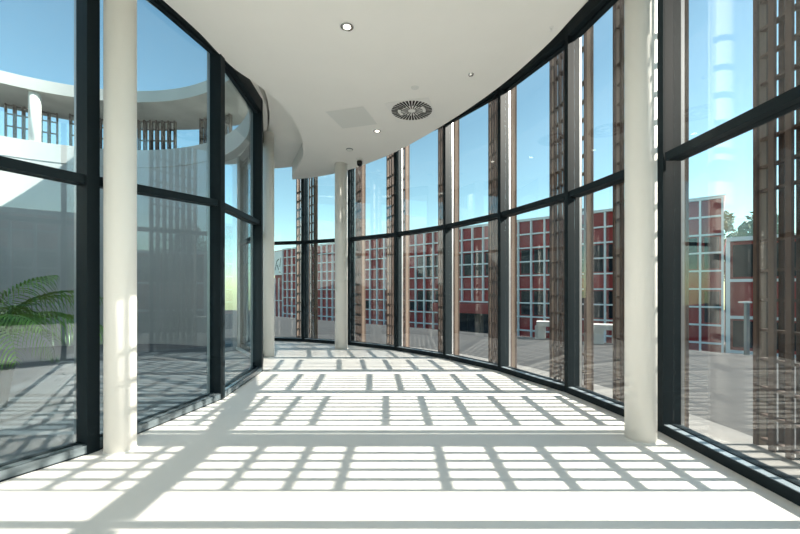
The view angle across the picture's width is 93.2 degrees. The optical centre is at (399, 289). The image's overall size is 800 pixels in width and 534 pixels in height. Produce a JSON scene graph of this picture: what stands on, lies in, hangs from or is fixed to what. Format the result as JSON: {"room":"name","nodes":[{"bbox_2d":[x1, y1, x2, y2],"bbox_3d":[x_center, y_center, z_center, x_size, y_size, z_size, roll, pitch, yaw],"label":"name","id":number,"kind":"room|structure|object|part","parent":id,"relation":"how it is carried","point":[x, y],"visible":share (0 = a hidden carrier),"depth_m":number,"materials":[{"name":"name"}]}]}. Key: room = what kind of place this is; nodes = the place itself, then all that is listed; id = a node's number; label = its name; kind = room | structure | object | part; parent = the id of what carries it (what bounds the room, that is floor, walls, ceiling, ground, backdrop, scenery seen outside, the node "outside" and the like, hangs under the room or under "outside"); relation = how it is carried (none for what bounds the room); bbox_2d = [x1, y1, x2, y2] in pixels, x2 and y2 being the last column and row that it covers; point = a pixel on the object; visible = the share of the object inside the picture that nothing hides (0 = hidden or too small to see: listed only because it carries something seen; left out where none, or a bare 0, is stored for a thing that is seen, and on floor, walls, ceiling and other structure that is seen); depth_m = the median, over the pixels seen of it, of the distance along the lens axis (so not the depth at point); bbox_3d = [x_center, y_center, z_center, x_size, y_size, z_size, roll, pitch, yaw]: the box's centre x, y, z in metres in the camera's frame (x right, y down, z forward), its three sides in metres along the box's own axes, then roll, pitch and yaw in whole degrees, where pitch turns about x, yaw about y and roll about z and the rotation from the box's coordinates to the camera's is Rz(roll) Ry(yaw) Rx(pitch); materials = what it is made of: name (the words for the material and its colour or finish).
{"room":"glass-walled corridor","nodes":[
{"label":"glass-walled corridor","id":0,"kind":"room"},
{"bbox_2d":[0,155,206,348],"bbox_3d":[-7.067,-0.805,4.960,5.966,4.090,8.119,0,0,0],"label":"wall","id":1,"kind":"structure","parent":0,"point":[37,214],"depth_m":8.44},
{"bbox_2d":[0,0,249,167],"bbox_3d":[-5.990,-3.020,4.960,7.980,0.400,7.980,0,0,0],"label":"trim","id":2,"kind":"structure","parent":1,"relation":"attached to","point":[237,141],"depth_m":8.29,"materials":[{"name":"white paint"}]},
{"bbox_2d":[246,165,247,343],"bbox_3d":[-3.528,-0.950,8.529,0.142,4.300,1.086,0,0,-19],"label":"wall","id":3,"kind":"structure","parent":0,"point":[247,165],"depth_m":8.55,"materials":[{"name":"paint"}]},
{"bbox_2d":[237,144,249,352],"bbox_3d":[-2.949,-0.800,7.417,0.170,4.000,1.488,0,0,-35],"label":"window","id":4,"kind":"structure","parent":3,"relation":"in","point":[243,160],"depth_m":7.94,"materials":[{"name":"black metal"}]},
{"bbox_3d":[-2.935,1.160,7.427,0.125,0.080,1.319,0,0,-35],"label":"sill","id":5,"kind":"part","parent":4,"relation":"part of","materials":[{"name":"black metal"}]},
{"bbox_3d":[-2.935,-2.685,7.427,0.125,0.230,1.319,0,0,-35],"label":"head frame","id":6,"kind":"part","parent":4,"relation":"part of","materials":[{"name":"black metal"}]},
{"bbox_2d":[238,80,267,155],"bbox_3d":[-2.821,-2.950,4.233,1.792,0.300,7.532,0,0,5],"label":"wall","id":7,"kind":"structure","parent":0,"point":[259,89],"depth_m":5.83,"materials":[{"name":"white paint"}]},
{"bbox_2d":[0,156,86,481],"bbox_3d":[-2.673,-0.800,2.168,0.168,4.000,1.403,0,0,30],"label":"window","id":8,"kind":"structure","parent":7,"relation":"in","point":[31,463],"depth_m":2.55,"materials":[{"name":"black metal"}]},
{"bbox_3d":[-2.655,1.160,2.204,0.125,0.080,1.319,0,0,29],"label":"sill","id":9,"kind":"part","parent":8,"relation":"part of","materials":[{"name":"black metal"}]},
{"bbox_3d":[-2.625,1.157,2.188,0.065,0.062,1.319,0,0,29],"label":"sill plate","id":10,"kind":"part","parent":8,"relation":"part of","materials":[{"name":"grey metal"}]},
{"bbox_2d":[74,0,220,454],"bbox_3d":[-2.173,-0.800,3.447,0.168,4.000,1.403,0,0,14],"label":"window","id":11,"kind":"structure","parent":7,"relation":"in","point":[86,12],"depth_m":2.78,"materials":[{"name":"black metal"}]},
{"bbox_3d":[-2.166,1.160,3.487,0.125,0.080,1.319,0,0,13],"label":"sill","id":12,"kind":"part","parent":11,"relation":"part of","materials":[{"name":"black metal"}]},
{"bbox_3d":[-2.133,1.157,3.480,0.065,0.062,1.319,0,0,13],"label":"sill plate","id":13,"kind":"part","parent":11,"relation":"part of","materials":[{"name":"grey metal"}]},
{"bbox_3d":[-2.166,-2.685,3.487,0.125,0.230,1.319,0,0,13],"label":"head frame","id":14,"kind":"part","parent":11,"relation":"part of","materials":[{"name":"black metal"}]},
{"bbox_2d":[207,51,261,399],"bbox_3d":[-2.045,-0.800,4.815,0.168,4.000,1.403,0,0,-1],"label":"window","id":15,"kind":"structure","parent":7,"relation":"in","point":[217,66],"depth_m":4.13,"materials":[{"name":"black metal"}]},
{"bbox_3d":[-2.049,1.160,4.856,0.125,0.080,1.319,0,0,-3],"label":"sill","id":16,"kind":"part","parent":15,"relation":"part of","materials":[{"name":"black metal"}]},
{"bbox_3d":[-2.049,-2.685,4.856,0.125,0.230,1.319,0,0,-3],"label":"head frame","id":17,"kind":"part","parent":15,"relation":"part of","materials":[{"name":"black metal"}]},
{"bbox_3d":[-2.015,1.157,4.857,0.065,0.062,1.319,0,0,-3],"label":"sill plate","id":18,"kind":"part","parent":15,"relation":"part of","materials":[{"name":"grey"}]},
{"bbox_2d":[250,98,263,370],"bbox_3d":[-2.297,-0.800,6.165,0.168,4.000,1.403,0,0,-17],"label":"window","id":19,"kind":"structure","parent":7,"relation":"in","point":[256,119],"depth_m":5.50,"materials":[{"name":"black metal"}]},
{"bbox_2d":[264,90,301,167],"bbox_3d":[-2.653,-2.982,7.274,2.662,0.215,3.025,0,0,21],"label":"ceiling","id":20,"kind":"structure","parent":0,"point":[287,137],"depth_m":6.99,"materials":[{"name":"paint"}]},
{"bbox_2d":[274,178,308,341],"bbox_3d":[-2.835,-0.950,9.005,1.342,4.300,0.204,0,0,14],"label":"window","id":21,"kind":"structure","parent":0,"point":[305,181],"depth_m":8.81,"materials":[{"name":"black metal"}]},
{"bbox_3d":[-2.839,1.160,8.989,1.191,0.080,0.165,0,0,14],"label":"sill","id":22,"kind":"part","parent":21,"relation":"part of","materials":[{"name":"black metal"}]},
{"bbox_2d":[163,0,585,179],"bbox_3d":[-0.842,-2.825,2.782,5.571,0.510,11.174,0,0,11],"label":"ceiling","id":23,"kind":"structure","parent":0,"point":[296,51],"depth_m":4.09,"materials":[{"name":"paint"}]},
{"bbox_2d":[339,21,354,32],"bbox_3d":[-0.517,-2.567,3.690,0.156,0.006,0.156,0,0,0],"label":"recessed light","id":24,"kind":"object","parent":23,"relation":"in","point":[345,26],"visible":1,"depth_m":3.68,"materials":[{"name":"white ceramic"}]},
{"bbox_2d":[325,106,377,128],"bbox_3d":[-0.711,-2.566,5.643,0.600,0.004,0.600,0,0,16],"label":"access hatch","id":25,"kind":"object","parent":23,"relation":"attached to","point":[359,116],"visible":1,"depth_m":5.62,"materials":[{"name":"white paint"}]},
{"bbox_2d":[356,157,362,166],"bbox_3d":[-0.790,-2.493,7.400,0.140,0.155,0.140,0,0,0],"label":"dome camera","id":26,"kind":"object","parent":23,"relation":"attached to","point":[359,162],"visible":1,"depth_m":7.36,"materials":[{"name":"white paint"}]},
{"bbox_2d":[373,129,381,132],"bbox_3d":[-0.370,-2.567,6.110,0.150,0.006,0.150,0,0,0],"label":"recessed light","id":27,"kind":"object","parent":23,"relation":"in","point":[374,130],"visible":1,"depth_m":6.12,"materials":[{"name":"white ceramic"}]},
{"bbox_2d":[384,97,436,122],"bbox_3d":[0.168,-2.562,5.405,0.620,0.011,0.620,0,0,16],"label":"ceiling vent","id":28,"kind":"object","parent":23,"relation":"in","point":[418,108],"visible":1,"depth_m":5.37,"materials":[{"name":"white metal"}]},
{"bbox_2d":[467,72,474,76],"bbox_3d":[0.845,-2.559,4.500,0.092,0.022,0.092,0,0,0],"label":"ceiling sensor","id":29,"kind":"object","parent":23,"relation":"attached to","point":[470,74],"visible":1,"depth_m":4.48,"materials":[{"name":"silver metal"}]},
{"bbox_2d":[0,341,799,533],"bbox_3d":[-0.815,1.325,2.927,6.467,0.250,12.658,0,0,0],"label":"floor","id":30,"kind":"structure","parent":0,"point":[325,439],"depth_m":2.50,"materials":[{"name":"tile"}]},
{"bbox_2d":[103,0,137,455],"bbox_3d":[-2.100,-0.685,2.840,0.212,3.770,0.212,0,0,0],"label":"column","id":31,"kind":"structure","parent":30,"relation":"on","point":[119,16],"depth_m":2.76,"materials":[{"name":"paint"}]},
{"bbox_2d":[263,131,274,357],"bbox_3d":[-2.370,-0.800,6.780,0.228,4.000,0.228,0,0,0],"label":"column","id":32,"kind":"structure","parent":30,"relation":"on","point":[268,145],"depth_m":6.68,"materials":[{"name":"paint"}]},
{"bbox_2d":[304,168,354,344],"bbox_3d":[-1.607,-0.950,8.574,1.266,4.300,0.204,0,0,25],"label":"window","id":33,"kind":"structure","parent":30,"relation":"on","point":[351,173],"depth_m":8.30,"materials":[{"name":"black metal"}]},
{"bbox_3d":[-1.649,1.160,8.573,1.191,0.080,0.165,0,0,25],"label":"sill","id":34,"kind":"part","parent":33,"relation":"part of","materials":[{"name":"black metal"}]},
{"bbox_2d":[335,162,347,349],"bbox_3d":[-1.200,-0.685,7.720,0.268,3.770,0.268,0,0,0],"label":"column","id":35,"kind":"structure","parent":30,"relation":"on","point":[341,168],"depth_m":7.61,"materials":[{"name":"paint"}]},
{"bbox_2d":[350,148,402,349],"bbox_3d":[-0.515,-0.950,7.937,1.266,4.300,0.204,0,0,35],"label":"window","id":36,"kind":"structure","parent":30,"relation":"on","point":[398,155],"depth_m":7.57,"materials":[{"name":"black metal"}]},
{"bbox_3d":[-0.556,1.160,7.944,1.191,0.080,0.165,0,0,35],"label":"sill","id":37,"kind":"part","parent":36,"relation":"part of","materials":[{"name":"black metal"}]},
{"bbox_2d":[396,122,452,358],"bbox_3d":[0.439,-0.950,7.108,0.204,4.300,1.266,0,0,-44],"label":"window","id":38,"kind":"structure","parent":30,"relation":"on","point":[447,128],"depth_m":6.65,"materials":[{"name":"black metal"}]},
{"bbox_3d":[0.400,1.160,7.122,0.165,0.080,1.191,0,0,-44],"label":"sill","id":39,"kind":"part","parent":38,"relation":"part of","materials":[{"name":"black metal"}]},
{"bbox_3d":[0.369,1.128,7.093,0.061,0.004,1.191,0,0,-44],"label":"sill plate","id":40,"kind":"part","parent":38,"relation":"part of","materials":[{"name":"black"}]},
{"bbox_2d":[445,87,510,371],"bbox_3d":[1.222,-0.950,6.116,0.204,4.300,1.266,0,0,-33],"label":"window","id":41,"kind":"structure","parent":30,"relation":"on","point":[504,98],"depth_m":5.59,"materials":[{"name":"black metal"}]},
{"bbox_3d":[1.186,1.160,6.137,0.165,0.080,1.191,0,0,-33],"label":"sill","id":42,"kind":"part","parent":41,"relation":"part of","materials":[{"name":"black metal"}]},
{"bbox_3d":[1.151,1.128,6.114,0.061,0.004,1.191,0,0,-33],"label":"sill plate","id":43,"kind":"part","parent":41,"relation":"part of","materials":[{"name":"black"}]},
{"bbox_3d":[1.186,-3.010,6.137,0.165,0.180,1.191,0,0,-33],"label":"head frame","id":44,"kind":"part","parent":41,"relation":"part of","materials":[{"name":"black metal"}]},
{"bbox_2d":[500,23,581,392],"bbox_3d":[1.808,-0.950,4.995,0.204,4.300,1.266,0,0,-22],"label":"window","id":45,"kind":"structure","parent":30,"relation":"on","point":[572,48],"depth_m":4.42,"materials":[{"name":"black metal"}]},
{"bbox_3d":[1.776,1.160,5.023,0.165,0.080,1.191,0,0,-23],"label":"sill","id":46,"kind":"part","parent":45,"relation":"part of","materials":[{"name":"black metal"}]},
{"bbox_3d":[1.776,-3.010,5.023,0.165,0.180,1.191,0,0,-23],"label":"head frame","id":47,"kind":"part","parent":45,"relation":"part of","materials":[{"name":"black metal"}]},
{"bbox_3d":[1.737,1.128,5.007,0.061,0.004,1.191,0,0,-23],"label":"sill plate","id":48,"kind":"part","parent":45,"relation":"part of","materials":[{"name":"black"}]},
{"bbox_2d":[568,0,684,432],"bbox_3d":[2.174,-0.950,3.785,0.204,4.300,1.266,0,0,-12],"label":"window","id":49,"kind":"structure","parent":30,"relation":"on","point":[670,13],"depth_m":3.17,"materials":[{"name":"black metal"}]},
{"bbox_3d":[2.148,-3.010,3.818,0.165,0.180,1.191,0,0,-12],"label":"head frame","id":50,"kind":"part","parent":49,"relation":"part of","materials":[{"name":"black metal"}]},
{"bbox_3d":[2.148,1.160,3.818,0.165,0.080,1.191,0,0,-12],"label":"sill","id":51,"kind":"part","parent":49,"relation":"part of","materials":[{"name":"black metal"}]},
{"bbox_3d":[2.107,1.128,3.809,0.061,0.004,1.191,0,0,-12],"label":"sill plate","id":52,"kind":"part","parent":49,"relation":"part of","materials":[{"name":"black metal"}]},
{"bbox_2d":[624,0,657,444],"bbox_3d":[1.935,-0.950,3.040,0.232,4.300,0.232,0,0,0],"label":"column","id":53,"kind":"structure","parent":30,"relation":"on","point":[640,16],"depth_m":2.95,"materials":[{"name":"paint"}]},
{"bbox_2d":[663,85,799,505],"bbox_3d":[2.309,-0.950,2.528,0.204,4.300,1.266,0,0,-1],"label":"window","id":54,"kind":"structure","parent":30,"relation":"on","point":[782,484],"depth_m":2.51,"materials":[{"name":"black metal"}]},
{"bbox_3d":[2.290,1.160,2.565,0.165,0.080,1.191,0,0,-1],"label":"sill","id":55,"kind":"part","parent":54,"relation":"part of","materials":[{"name":"black metal"}]},
{"bbox_3d":[2.248,1.128,2.565,0.061,0.004,1.191,0,0,-1],"label":"sill plate","id":56,"kind":"part","parent":54,"relation":"part of","materials":[{"name":"black metal"}]},
{"bbox_2d":[0,310,799,479],"bbox_3d":[5.000,2.420,20.000,100.000,2.360,80.000,0,0,0],"label":"ground","id":57,"kind":"structure","parent":0,"point":[38,415],"depth_m":5.16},
{"bbox_2d":[0,360,16,408],"bbox_3d":[-4.360,1.010,3.920,0.540,0.460,0.540,0,0,0],"label":"pot","id":58,"kind":"object","parent":57,"relation":"on","point":[6,376],"depth_m":3.96,"materials":[{"name":"grey ceramic"}]},
{"bbox_2d":[0,275,102,408],"bbox_3d":[-4.361,0.539,3.931,1.887,1.402,1.879,0,0,0],"label":"palm","id":59,"kind":"object","parent":57,"relation":"on","point":[8,319],"visible":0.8,"depth_m":4.01,"materials":[{"name":"green plant"}]},
{"bbox_2d":[296,177,317,338],"bbox_3d":[-2.342,-1.140,9.485,0.108,4.780,0.922,0,0,-42],"label":"screen","id":60,"kind":"object","parent":57,"relation":"on","point":[314,180],"visible":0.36,"depth_m":9.30,"materials":[{"name":"brown wood"}]},
{"bbox_2d":[355,164,365,341],"bbox_3d":[-1.003,-1.140,8.971,0.107,4.780,0.852,0,0,-24],"label":"screen","id":61,"kind":"object","parent":57,"relation":"on","point":[360,172],"visible":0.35,"depth_m":8.67,"materials":[{"name":"brown wood"}]},
{"bbox_2d":[386,145,409,346],"bbox_3d":[-0.054,-1.140,8.123,0.107,4.780,0.902,0,0,-27],"label":"screen","id":62,"kind":"object","parent":57,"relation":"on","point":[406,150],"visible":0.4,"depth_m":8.25,"materials":[{"name":"brown wood"}]},
{"bbox_2d":[438,120,458,354],"bbox_3d":[0.910,-1.140,7.143,0.107,4.780,0.802,0,0,-15],"label":"screen","id":63,"kind":"object","parent":57,"relation":"on","point":[456,123],"visible":0.3,"depth_m":6.76,"materials":[{"name":"brown wood"}]},
{"bbox_2d":[274,194,725,352],"bbox_3d":[3.124,-0.362,30.378,34.800,7.425,10.100,0,0,40],"label":"building","id":64,"kind":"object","parent":57,"relation":"on","point":[706,214],"visible":0.45,"depth_m":21.98,"materials":[{"name":"red cladding panels"},{"name":"glass"},{"name":"white painted metal"}]},
{"bbox_3d":[-12.179,-2.688,37.915,1.450,2.375,0.160,0,0,40],"label":"sign panel","id":65,"kind":"part","parent":64,"relation":"part of","materials":[{"name":"white"}]},
{"bbox_3d":[4.290,2.275,24.152,3.841,1.651,0.080,0,0,40],"label":"door frame","id":66,"kind":"part","parent":64,"relation":"part of","materials":[{"name":"black metal"}]},
{"bbox_2d":[488,86,516,367],"bbox_3d":[1.641,-1.140,6.108,0.107,4.780,0.852,0,0,-9],"label":"screen","id":67,"kind":"object","parent":57,"relation":"on","point":[493,105],"visible":0.37,"depth_m":6.18,"materials":[{"name":"brown wood"}]},
{"bbox_2d":[535,320,548,338],"bbox_3d":[3.900,1.052,9.900,0.672,0.460,0.440,0,0,23],"label":"bench","id":68,"kind":"object","parent":57,"relation":"on","point":[540,325],"visible":0.48,"depth_m":9.80,"materials":[{"name":"concrete"}]},
{"bbox_3d":[3.701,1.112,9.984,0.240,0.340,0.360,0,0,23],"label":"leg","id":69,"kind":"part","parent":68,"relation":"part of","materials":[{"name":"concrete"}]},
{"bbox_3d":[3.900,0.882,9.900,0.600,0.120,0.440,0,0,23],"label":"seat","id":70,"kind":"part","parent":68,"relation":"part of","materials":[{"name":"concrete"}]},
{"bbox_2d":[549,25,593,391],"bbox_3d":[2.221,-1.140,4.954,0.107,4.780,0.912,0,0,-4],"label":"screen","id":71,"kind":"object","parent":57,"relation":"on","point":[556,65],"visible":0.45,"depth_m":5.12,"materials":[{"name":"brown wood"}]},
{"bbox_2d":[594,323,612,343],"bbox_3d":[4.950,1.050,9.000,0.686,0.460,0.440,0,0,23],"label":"bench","id":72,"kind":"object","parent":57,"relation":"on","point":[599,328],"visible":0.43,"depth_m":8.90,"materials":[{"name":"concrete"}]},
{"bbox_3d":[4.744,1.109,9.087,0.240,0.340,0.360,0,0,23],"label":"leg","id":73,"kind":"part","parent":72,"relation":"part of","materials":[{"name":"concrete"}]},
{"bbox_3d":[4.950,0.879,9.000,0.620,0.120,0.440,0,0,23],"label":"seat","id":74,"kind":"part","parent":72,"relation":"part of","materials":[{"name":"concrete"}]},
{"bbox_2d":[613,0,688,427],"bbox_3d":[2.482,-1.140,3.812,0.107,4.780,0.952,0,0,-2],"label":"screen","id":75,"kind":"object","parent":57,"relation":"on","point":[618,7],"visible":0.25,"depth_m":4.13,"materials":[{"name":"brown wood"}]},
{"bbox_2d":[724,210,747,281],"bbox_3d":[22.841,-1.397,27.042,3.375,9.194,3.545,0,0,0],"label":"tree","id":76,"kind":"object","parent":57,"relation":"on","point":[728,219],"visible":0.1,"depth_m":26.03,"materials":[{"name":"green plant"}]},
{"bbox_2d":[738,301,751,354],"bbox_3d":[6.620,0.735,7.250,0.180,1.030,0.100,0,0,0],"label":"bollard","id":77,"kind":"object","parent":57,"relation":"on","point":[746,303],"visible":1,"depth_m":7.22,"materials":[{"name":"grey metal"}]},
{"bbox_3d":[6.650,0.750,7.250,0.060,1.000,0.060,0,0,0],"label":"post","id":78,"kind":"part","parent":77,"relation":"part of","materials":[{"name":"grey metal"}]},
{"bbox_2d":[735,212,777,236],"bbox_3d":[26.574,-1.432,27.606,3.838,9.264,3.981,0,0,0],"label":"tree","id":79,"kind":"object","parent":57,"relation":"on","point":[744,227],"visible":0.06,"depth_m":28.13,"materials":[{"name":"green plant"}]},
{"bbox_2d":[724,233,795,357],"bbox_3d":[20.349,-0.100,15.918,10.170,6.000,8.200,0,0,40],"label":"building wing","id":80,"kind":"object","parent":57,"relation":"on","point":[738,251],"visible":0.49,"depth_m":15.89,"materials":[{"name":"red cladding panels"},{"name":"glass"},{"name":"light metal"}]},
{"bbox_2d":[753,0,799,459],"bbox_3d":[2.912,-1.140,2.655,0.107,4.780,0.812,0,0,0],"label":"screen","id":81,"kind":"object","parent":57,"relation":"on","point":[765,19],"visible":0.96,"depth_m":2.91,"materials":[{"name":"brown wood"}]},
{"bbox_2d":[225,0,587,163],"bbox_3d":[-1.776,-3.160,2.965,8.428,0.120,12.733,0,0,0],"label":"ceiling","id":82,"kind":"structure","parent":0,"point":[234,161],"depth_m":9.05,"materials":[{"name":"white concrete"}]},
{"bbox_3d":[-7.475,-3.150,4.960,8.910,0.140,11.880,0,0,0],"label":"floor","id":83,"kind":"structure","parent":0,"visible":0},
{"bbox_2d":[4,103,58,143],"bbox_3d":[-8.759,-3.768,9.004,0.922,1.095,0.107,0,0,-34],"label":"screen","id":84,"kind":"object","parent":83,"relation":"on","point":[15,107],"visible":0.48,"depth_m":8.89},
{"bbox_2d":[28,91,40,141],"bbox_3d":[-8.020,-3.770,8.300,0.240,1.100,0.240,0,0,0],"label":"column","id":85,"kind":"structure","parent":83,"relation":"on","point":[34,98],"depth_m":8.22,"materials":[{"name":"paint"}]},
{"bbox_2d":[69,114,102,148],"bbox_3d":[-7.679,-3.768,9.454,0.922,1.095,0.107,0,0,-21],"label":"screen","id":86,"kind":"object","parent":83,"relation":"on","point":[71,123],"visible":0.2,"depth_m":9.30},
{"bbox_2d":[137,120,176,149],"bbox_3d":[-6.203,-3.768,9.657,0.922,1.095,0.107,0,0,-3],"label":"screen","id":87,"kind":"object","parent":83,"relation":"on","point":[145,129],"visible":0.68,"depth_m":9.62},
{"bbox_2d":[199,113,231,143],"bbox_3d":[-4.593,-3.768,9.418,0.922,1.095,0.107,0,0,17],"label":"screen","id":88,"kind":"object","parent":83,"relation":"on","point":[228,118],"visible":0.31,"depth_m":9.46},
{"bbox_3d":[-2.787,-3.770,4.326,3.874,1.100,8.662,0,0,0],"label":"wall","id":89,"kind":"structure","parent":0,"visible":0},
{"bbox_2d":[0,70,247,129],"bbox_3d":[-5.990,-4.450,4.960,10.480,0.260,10.480,0,0,0],"label":"roof","id":90,"kind":"object","parent":89,"relation":"on","point":[186,105],"depth_m":8.70,"materials":[{"name":"concrete"}]}
]}

